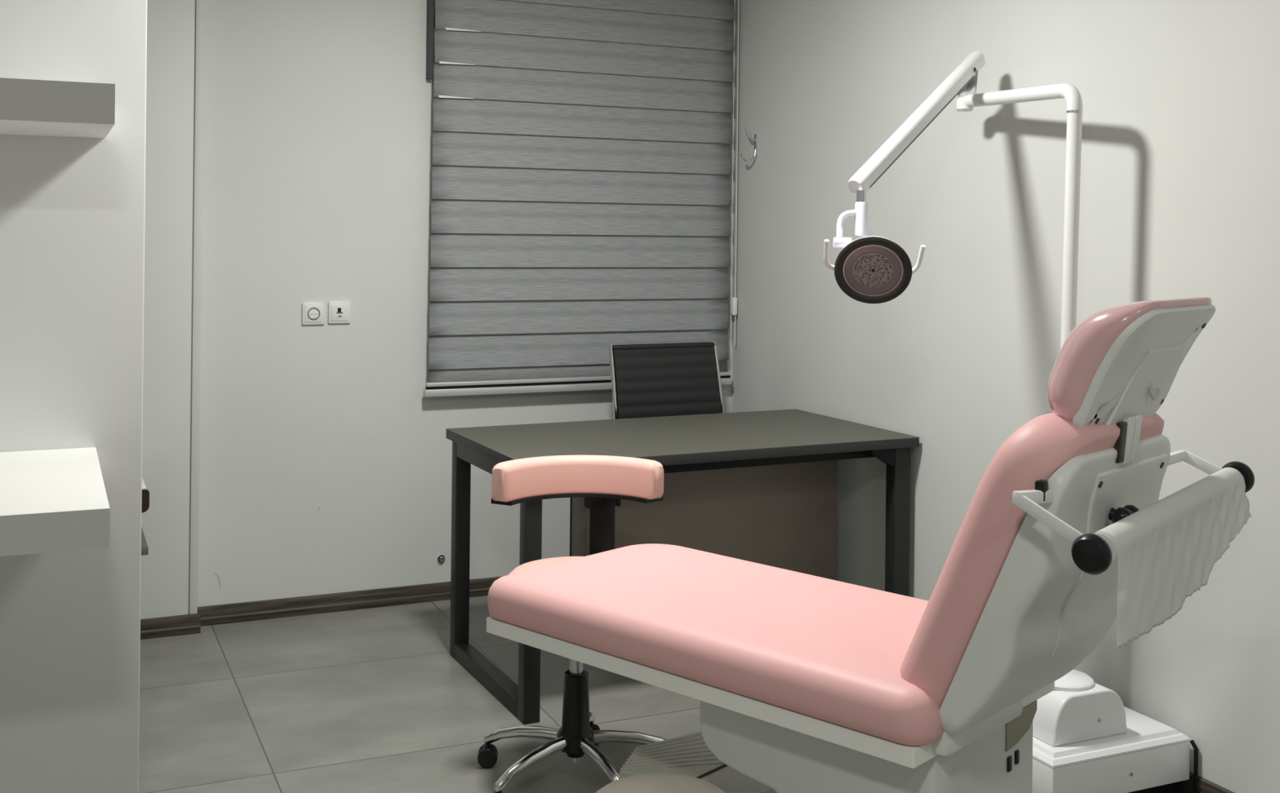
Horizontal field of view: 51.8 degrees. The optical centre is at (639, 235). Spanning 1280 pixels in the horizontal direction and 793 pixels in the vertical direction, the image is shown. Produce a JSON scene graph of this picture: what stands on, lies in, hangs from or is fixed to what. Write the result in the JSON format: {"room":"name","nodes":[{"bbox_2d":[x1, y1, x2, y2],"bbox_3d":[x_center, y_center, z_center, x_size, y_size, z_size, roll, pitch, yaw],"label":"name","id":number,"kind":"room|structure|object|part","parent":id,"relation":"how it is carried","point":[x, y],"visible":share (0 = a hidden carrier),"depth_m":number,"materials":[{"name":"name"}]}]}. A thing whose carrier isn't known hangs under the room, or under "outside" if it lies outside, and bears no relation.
{"room":"examination room","nodes":[
{"label":"examination room","id":0,"kind":"room"},
{"bbox_2d":[0,0,146,792],"bbox_3d":[-2.296,0.069,2.541,2.506,2.620,0.120,1,0,-24],"label":"wall partition","id":1,"kind":"structure","parent":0,"point":[73,209],"depth_m":2.94,"materials":[{"name":"paint"}]},
{"bbox_2d":[0,447,110,556],"bbox_3d":[-1.992,0.502,2.225,2.008,0.070,0.710,1,0,-24],"label":"wall shelf","id":2,"kind":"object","parent":1,"relation":"attached to","point":[51,500],"depth_m":2.35,"materials":[{"name":"white"}]},
{"bbox_2d":[0,77,115,137],"bbox_3d":[-2.035,-0.268,2.355,2.021,0.080,0.431,1,0,-24],"label":"wall shelf","id":3,"kind":"object","parent":1,"relation":"attached to","point":[28,107],"visible":1,"depth_m":2.54,"materials":[{"name":"white wood"}]},
{"bbox_2d":[141,478,149,555],"bbox_3d":[-2.012,1.085,4.136,0.855,0.592,0.415,1,0,-24],"label":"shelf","id":4,"kind":"object","parent":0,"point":[145,493],"visible":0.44,"depth_m":4.13,"materials":[{"name":"black"}]},
{"bbox_2d":[188,0,195,614],"bbox_3d":[-2.825,0.062,4.069,2.797,2.620,0.071,1,0,-24],"label":"wall","id":5,"kind":"structure","parent":0,"point":[195,0],"depth_m":4.60,"materials":[{"name":"paint"}]},
{"bbox_2d":[140,0,195,619],"bbox_3d":[-2.184,0.039,4.312,1.366,2.556,0.012,1,0,-24],"label":"door","id":6,"kind":"structure","parent":5,"relation":"attached to","point":[170,65],"depth_m":4.55,"materials":[{"name":"white wood"}]},
{"bbox_2d":[140,613,200,639],"bbox_3d":[-2.813,1.340,4.022,2.806,0.066,0.014,1,0,-24],"label":"baseboard","id":7,"kind":"structure","parent":5,"relation":"attached to","point":[188,624],"depth_m":4.55,"materials":[{"name":"brown wood"}]},
{"bbox_2d":[189,0,204,614],"bbox_3d":[-1.546,0.046,4.602,0.026,2.556,0.008,1,0,-24],"label":"trim","id":8,"kind":"structure","parent":5,"relation":"attached to","point":[199,3],"depth_m":4.60,"materials":[{"name":"paint"}]},
{"bbox_2d":[138,595,700,792],"bbox_3d":[-0.559,1.458,1.624,5.145,0.120,6.806,1,0,-24],"label":"floor","id":9,"kind":"structure","parent":0,"point":[373,700],"depth_m":3.87,"materials":[{"name":"grey tile"}]},
{"bbox_2d":[477,455,665,792],"bbox_3d":[-0.147,0.996,3.350,0.554,0.811,0.540,1,0,-24],"label":"stool","id":10,"kind":"object","parent":9,"relation":"on","point":[602,481],"visible":0.73,"depth_m":3.44,"materials":[{"name":"pink leather"}]},
{"bbox_3d":[-0.302,1.305,3.429,0.243,0.076,0.032,1,0,24],"label":"leg","id":11,"kind":"part","parent":10,"relation":"part of","materials":[{"name":"silver metal"}]},
{"bbox_3d":[-0.267,1.305,3.255,0.032,0.076,0.243,1,0,42],"label":"leg","id":12,"kind":"part","parent":10,"relation":"part of","materials":[{"name":"silver metal"}]},
{"bbox_3d":[-0.160,0.890,3.366,0.374,0.085,0.374,1,0,-24],"label":"seat","id":13,"kind":"part","parent":10,"relation":"part of","materials":[{"name":"pink leather"}]},
{"bbox_3d":[-0.169,0.691,3.489,0.452,0.013,0.154,1,0,-8],"label":"rest plate","id":14,"kind":"part","parent":10,"relation":"part of","materials":[{"name":"black plastic"}]},
{"bbox_3d":[-0.147,1.306,3.516,0.032,0.076,0.243,1,0,6],"label":"leg","id":15,"kind":"part","parent":10,"relation":"part of","materials":[{"name":"silver metal"}]},
{"bbox_3d":[-0.092,1.307,3.234,0.032,0.076,0.243,1,0,-29],"label":"leg","id":16,"kind":"part","parent":10,"relation":"part of","materials":[{"name":"silver metal"}]},
{"bbox_3d":[-0.102,0.845,3.551,0.080,0.315,0.020,1,0,43],"label":"post","id":17,"kind":"part","parent":10,"relation":"part of","materials":[{"name":"black metal"}]},
{"bbox_3d":[-0.017,1.308,3.395,0.243,0.076,0.032,1,0,-11],"label":"leg","id":18,"kind":"part","parent":10,"relation":"part of","materials":[{"name":"silver metal"}]},
{"bbox_2d":[595,773,725,792],"bbox_3d":[0.042,1.251,2.582,0.304,0.307,0.304,1,0,-24],"label":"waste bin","id":19,"kind":"object","parent":9,"relation":"on","point":[647,783],"visible":1,"depth_m":2.64,"materials":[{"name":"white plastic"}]},
{"bbox_2d":[608,342,724,419],"bbox_3d":[0.194,0.913,4.928,0.512,0.983,0.516,1,0,-27],"label":"office chair","id":20,"kind":"object","parent":9,"relation":"on","point":[680,379],"visible":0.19,"depth_m":5.11,"materials":[{"name":"grey leather"}]},
{"bbox_3d":[0.005,0.698,4.827,0.029,0.556,0.491,1,0,-29],"label":"frame","id":21,"kind":"part","parent":20,"relation":"part of","materials":[{"name":"silver metal"}]},
{"bbox_3d":[0.091,0.429,5.136,0.446,0.014,0.040,1,0,-27],"label":"rail","id":22,"kind":"part","parent":20,"relation":"part of","materials":[{"name":"grey leather"}]},
{"bbox_3d":[0.389,0.703,5.024,0.050,0.557,0.491,1,0,-22],"label":"frame","id":23,"kind":"part","parent":20,"relation":"part of","materials":[{"name":"silver metal"}]},
{"bbox_2d":[445,408,919,724],"bbox_3d":[0.131,1.030,4.374,1.380,0.750,0.750,1,0,-26],"label":"desk","id":24,"kind":"object","parent":9,"relation":"on","point":[760,487],"visible":0.62,"depth_m":4.35,"materials":[{"name":"grey wood"}]},
{"bbox_3d":[0.232,1.031,4.481,0.952,0.630,0.145,1,0,-26],"label":"modesty panel","id":25,"kind":"part","parent":24,"relation":"part of","materials":[{"name":"beige laminate"}]},
{"bbox_3d":[0.246,0.709,4.133,1.230,0.040,0.040,1,0,-26],"label":"rail","id":26,"kind":"part","parent":24,"relation":"part of","materials":[{"name":"black metal"}]},
{"bbox_2d":[486,297,1254,792],"bbox_3d":[0.355,0.752,2.586,1.420,1.312,0.645,1,0,42],"label":"dental chair","id":27,"kind":"object","parent":9,"relation":"on","point":[802,683],"visible":0.89,"depth_m":2.27,"materials":[{"name":"pink leather"}]},
{"bbox_2d":[487,543,943,746],"bbox_3d":[0.242,0.788,2.700,1.094,0.092,0.562,1,0,42],"label":"seat cushion","id":28,"kind":"object","parent":27,"relation":"on","point":[828,655],"depth_m":2.55,"materials":[{"name":"pink leather"}]},
{"bbox_3d":[0.238,0.851,2.702,1.057,0.032,0.542,1,0,42],"label":"seat frame","id":29,"kind":"part","parent":27,"relation":"part of","materials":[{"name":"white paint"}]},
{"bbox_3d":[0.704,0.905,2.436,0.004,0.063,0.120,1,0,42],"label":"inspection panel","id":30,"kind":"part","parent":27,"relation":"part of","materials":[{"name":"beige plastic"}]},
{"bbox_2d":[900,413,1164,706],"bbox_3d":[0.691,0.548,2.287,0.317,0.521,0.451,1,0,42],"label":"backrest cushion","id":31,"kind":"object","parent":27,"relation":"on","point":[1010,612],"depth_m":2.13,"materials":[{"name":"pink leather"}]},
{"bbox_3d":[0.601,0.401,2.017,0.080,0.025,0.016,1,0,-36],"label":"arm mount","id":32,"kind":"part","parent":27,"relation":"part of","materials":[{"name":"white paint"}]},
{"bbox_3d":[0.615,0.427,1.956,0.130,0.074,0.008,1,0,42],"label":"roll arm","id":33,"kind":"part","parent":27,"relation":"part of","materials":[{"name":"white paint"}]},
{"bbox_3d":[0.650,0.460,1.901,0.058,0.058,0.028,1,0,42],"label":"roll knob","id":34,"kind":"part","parent":27,"relation":"part of","materials":[{"name":"black plastic"}]},
{"bbox_3d":[0.789,0.542,2.254,0.113,0.327,0.290,1,0,42],"label":"plate","id":35,"kind":"part","parent":27,"relation":"part of","materials":[{"name":"white plastic"}]},
{"bbox_3d":[0.796,0.477,2.183,0.050,0.060,0.066,1,0,42],"label":"recline knob","id":36,"kind":"part","parent":27,"relation":"part of","materials":[{"name":"black plastic"}]},
{"bbox_2d":[1046,297,1212,422],"bbox_3d":[0.817,0.210,2.191,0.177,0.218,0.344,1,0,42],"label":"cushion","id":37,"kind":"object","parent":27,"relation":"on","point":[1122,362],"depth_m":2.10,"materials":[{"name":"pink leather"}]},
{"bbox_3d":[0.841,0.241,2.202,0.083,0.139,0.210,1,0,42],"label":"raised plate","id":38,"kind":"part","parent":27,"relation":"part of","materials":[{"name":"white plastic"}]},
{"bbox_2d":[1093,467,1251,649],"bbox_3d":[0.862,0.505,2.120,0.060,0.197,0.547,1,0,43],"label":"paper roll","id":39,"kind":"object","parent":27,"relation":"hanging from","point":[1169,548],"visible":0.99,"depth_m":2.06,"materials":[{"name":"white paper"}]},
{"bbox_3d":[0.956,0.401,2.369,0.076,0.025,0.014,1,0,-34],"label":"arm mount","id":40,"kind":"part","parent":27,"relation":"part of","materials":[{"name":"white paint"}]},
{"bbox_3d":[1.016,0.415,2.360,0.093,0.052,0.008,1,0,42],"label":"roll arm","id":41,"kind":"part","parent":27,"relation":"part of","materials":[{"name":"white paint"}]},
{"bbox_3d":[1.064,0.432,2.349,0.058,0.058,0.028,1,0,42],"label":"roll knob","id":42,"kind":"part","parent":27,"relation":"part of","materials":[{"name":"black plastic"}]},
{"bbox_2d":[1031,670,1198,792],"bbox_3d":[1.100,1.261,3.399,0.454,0.311,0.440,1,0,-24],"label":"lamp base","id":43,"kind":"object","parent":9,"relation":"on","point":[1085,740],"visible":0.59,"depth_m":3.23,"materials":[{"name":"white plastic"}]},
{"bbox_2d":[823,50,1083,349],"bbox_3d":[0.776,0.341,3.602,0.742,1.788,0.604,1,0,-24],"label":"lamp","id":44,"kind":"object","parent":43,"relation":"on","point":[870,269],"visible":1,"depth_m":3.45,"materials":[{"name":"white metal"}]},
{"bbox_3d":[0.491,0.050,3.407,0.030,0.082,0.068,1,0,43],"label":"handle","id":45,"kind":"part","parent":44,"relation":"part of","materials":[{"name":"white plastic"}]},
{"bbox_3d":[0.541,-0.019,3.459,0.091,0.099,0.043,1,0,-37],"label":"yoke arm","id":46,"kind":"part","parent":44,"relation":"part of","materials":[{"name":"white plastic"}]},
{"bbox_3d":[0.583,-0.043,3.471,0.033,0.091,0.033,1,0,-24],"label":"yoke stem","id":47,"kind":"part","parent":44,"relation":"part of","materials":[{"name":"white plastic"}]},
{"bbox_3d":[0.602,0.087,3.402,0.147,0.129,0.072,1,0,9],"label":"reflector glass","id":48,"kind":"part","parent":44,"relation":"part of","materials":[{"name":"brown"}]},
{"bbox_3d":[0.788,-0.332,3.710,0.049,0.442,0.648,1,0,44],"label":"spring arm","id":49,"kind":"part","parent":44,"relation":"part of","materials":[{"name":"white metal"}]},
{"bbox_3d":[0.712,0.069,3.415,0.026,0.093,0.074,1,0,-42],"label":"handle","id":50,"kind":"part","parent":44,"relation":"part of","materials":[{"name":"white ceramic"}]},
{"bbox_3d":[1.067,-0.377,3.714,0.040,0.100,0.581,1,0,-16],"label":"swing arm","id":51,"kind":"part","parent":44,"relation":"part of","materials":[{"name":"white metal"}]},
{"bbox_3d":[1.091,1.250,3.403,0.440,0.026,0.425,1,0,-24],"label":"stepped lid","id":52,"kind":"part","parent":43,"relation":"part of","materials":[{"name":"white plastic"}]},
{"bbox_2d":[197,0,736,607],"bbox_3d":[-1.848,0.073,4.637,5.045,2.620,0.160,1,0,-24],"label":"wall","id":53,"kind":"structure","parent":0,"point":[317,115],"depth_m":4.86,"materials":[{"name":"paint"}]},
{"bbox_2d":[214,572,221,588],"bbox_3d":[-1.508,1.231,4.708,0.023,0.061,0.003,1,0,-24],"label":"scuff mark","id":54,"kind":"object","parent":53,"relation":"attached to","point":[215,573],"visible":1,"depth_m":4.71,"materials":[{"name":"grey"}]},
{"bbox_2d":[302,302,324,324],"bbox_3d":[-1.198,0.286,4.835,0.081,0.081,0.016,1,0,-24],"label":"power socket","id":55,"kind":"object","parent":53,"relation":"attached to","point":[313,313],"visible":1,"depth_m":4.83,"materials":[{"name":"white plastic"}]},
{"bbox_2d":[328,301,351,324],"bbox_3d":[-1.111,0.284,4.874,0.081,0.081,0.015,1,0,-24],"label":"socket","id":56,"kind":"object","parent":53,"relation":"attached to","point":[339,312],"visible":1,"depth_m":4.87,"materials":[{"name":"white plastic"}]},
{"bbox_2d":[197,576,503,626],"bbox_3d":[-0.596,1.364,5.113,2.145,0.066,0.014,1,0,-24],"label":"baseboard","id":57,"kind":"structure","parent":53,"relation":"attached to","point":[211,615],"depth_m":4.87,"materials":[{"name":"brown wood"}]},
{"bbox_2d":[437,555,444,563],"bbox_3d":[-0.760,1.237,5.040,0.030,0.030,0.019,1,0,-24],"label":"cap","id":58,"kind":"object","parent":53,"relation":"attached to","point":[441,558],"visible":1,"depth_m":5.03,"materials":[{"name":"silver metal"}]},
{"bbox_2d":[423,0,739,397],"bbox_3d":[-0.198,-0.282,5.239,1.326,1.794,0.092,1,0,-24],"label":"roller blind","id":59,"kind":"object","parent":53,"relation":"attached to","point":[581,199],"visible":0.96,"depth_m":5.21,"materials":[{"name":"grey fabric"}]},
{"bbox_3d":[-0.216,0.569,5.236,1.296,0.015,0.026,1,0,-24],"label":"rail","id":60,"kind":"part","parent":59,"relation":"part of","materials":[{"name":"silver metal"}]},
{"bbox_3d":[0.389,-0.333,5.512,0.006,1.520,0.004,1,0,-24],"label":"pull cord","id":61,"kind":"part","parent":59,"relation":"part of","materials":[{"name":"white plastic"}]},
{"bbox_3d":[0.405,-0.317,5.502,0.004,1.550,0.004,1,0,-24],"label":"pull cord","id":62,"kind":"part","parent":59,"relation":"part of","materials":[{"name":"white plastic"}]},
{"bbox_2d":[731,0,1279,792],"bbox_3d":[1.785,0.114,2.619,0.120,2.620,6.506,1,0,-24],"label":"wall","id":63,"kind":"structure","parent":0,"point":[1180,184],"depth_m":3.91,"materials":[{"name":"paint"}]},
{"bbox_2d":[740,126,757,161],"bbox_3d":[0.444,-0.374,5.371,0.074,0.143,0.020,1,0,-24],"label":"coat hook","id":64,"kind":"object","parent":63,"relation":"attached to","point":[755,140],"visible":1,"depth_m":5.37,"materials":[{"name":"silver metal"}]},
{"bbox_3d":[0.473,-0.372,5.384,0.007,0.090,0.020,1,0,-24],"label":"hook plate","id":65,"kind":"part","parent":64,"relation":"part of","materials":[{"name":"silver metal"}]},
{"bbox_2d":[1177,772,1233,792],"bbox_3d":[1.713,1.390,2.585,0.014,0.066,6.491,1,0,-24],"label":"baseboard","id":66,"kind":"structure","parent":63,"relation":"attached to","point":[1203,786],"depth_m":3.28,"materials":[{"name":"brown wood"}]}
]}

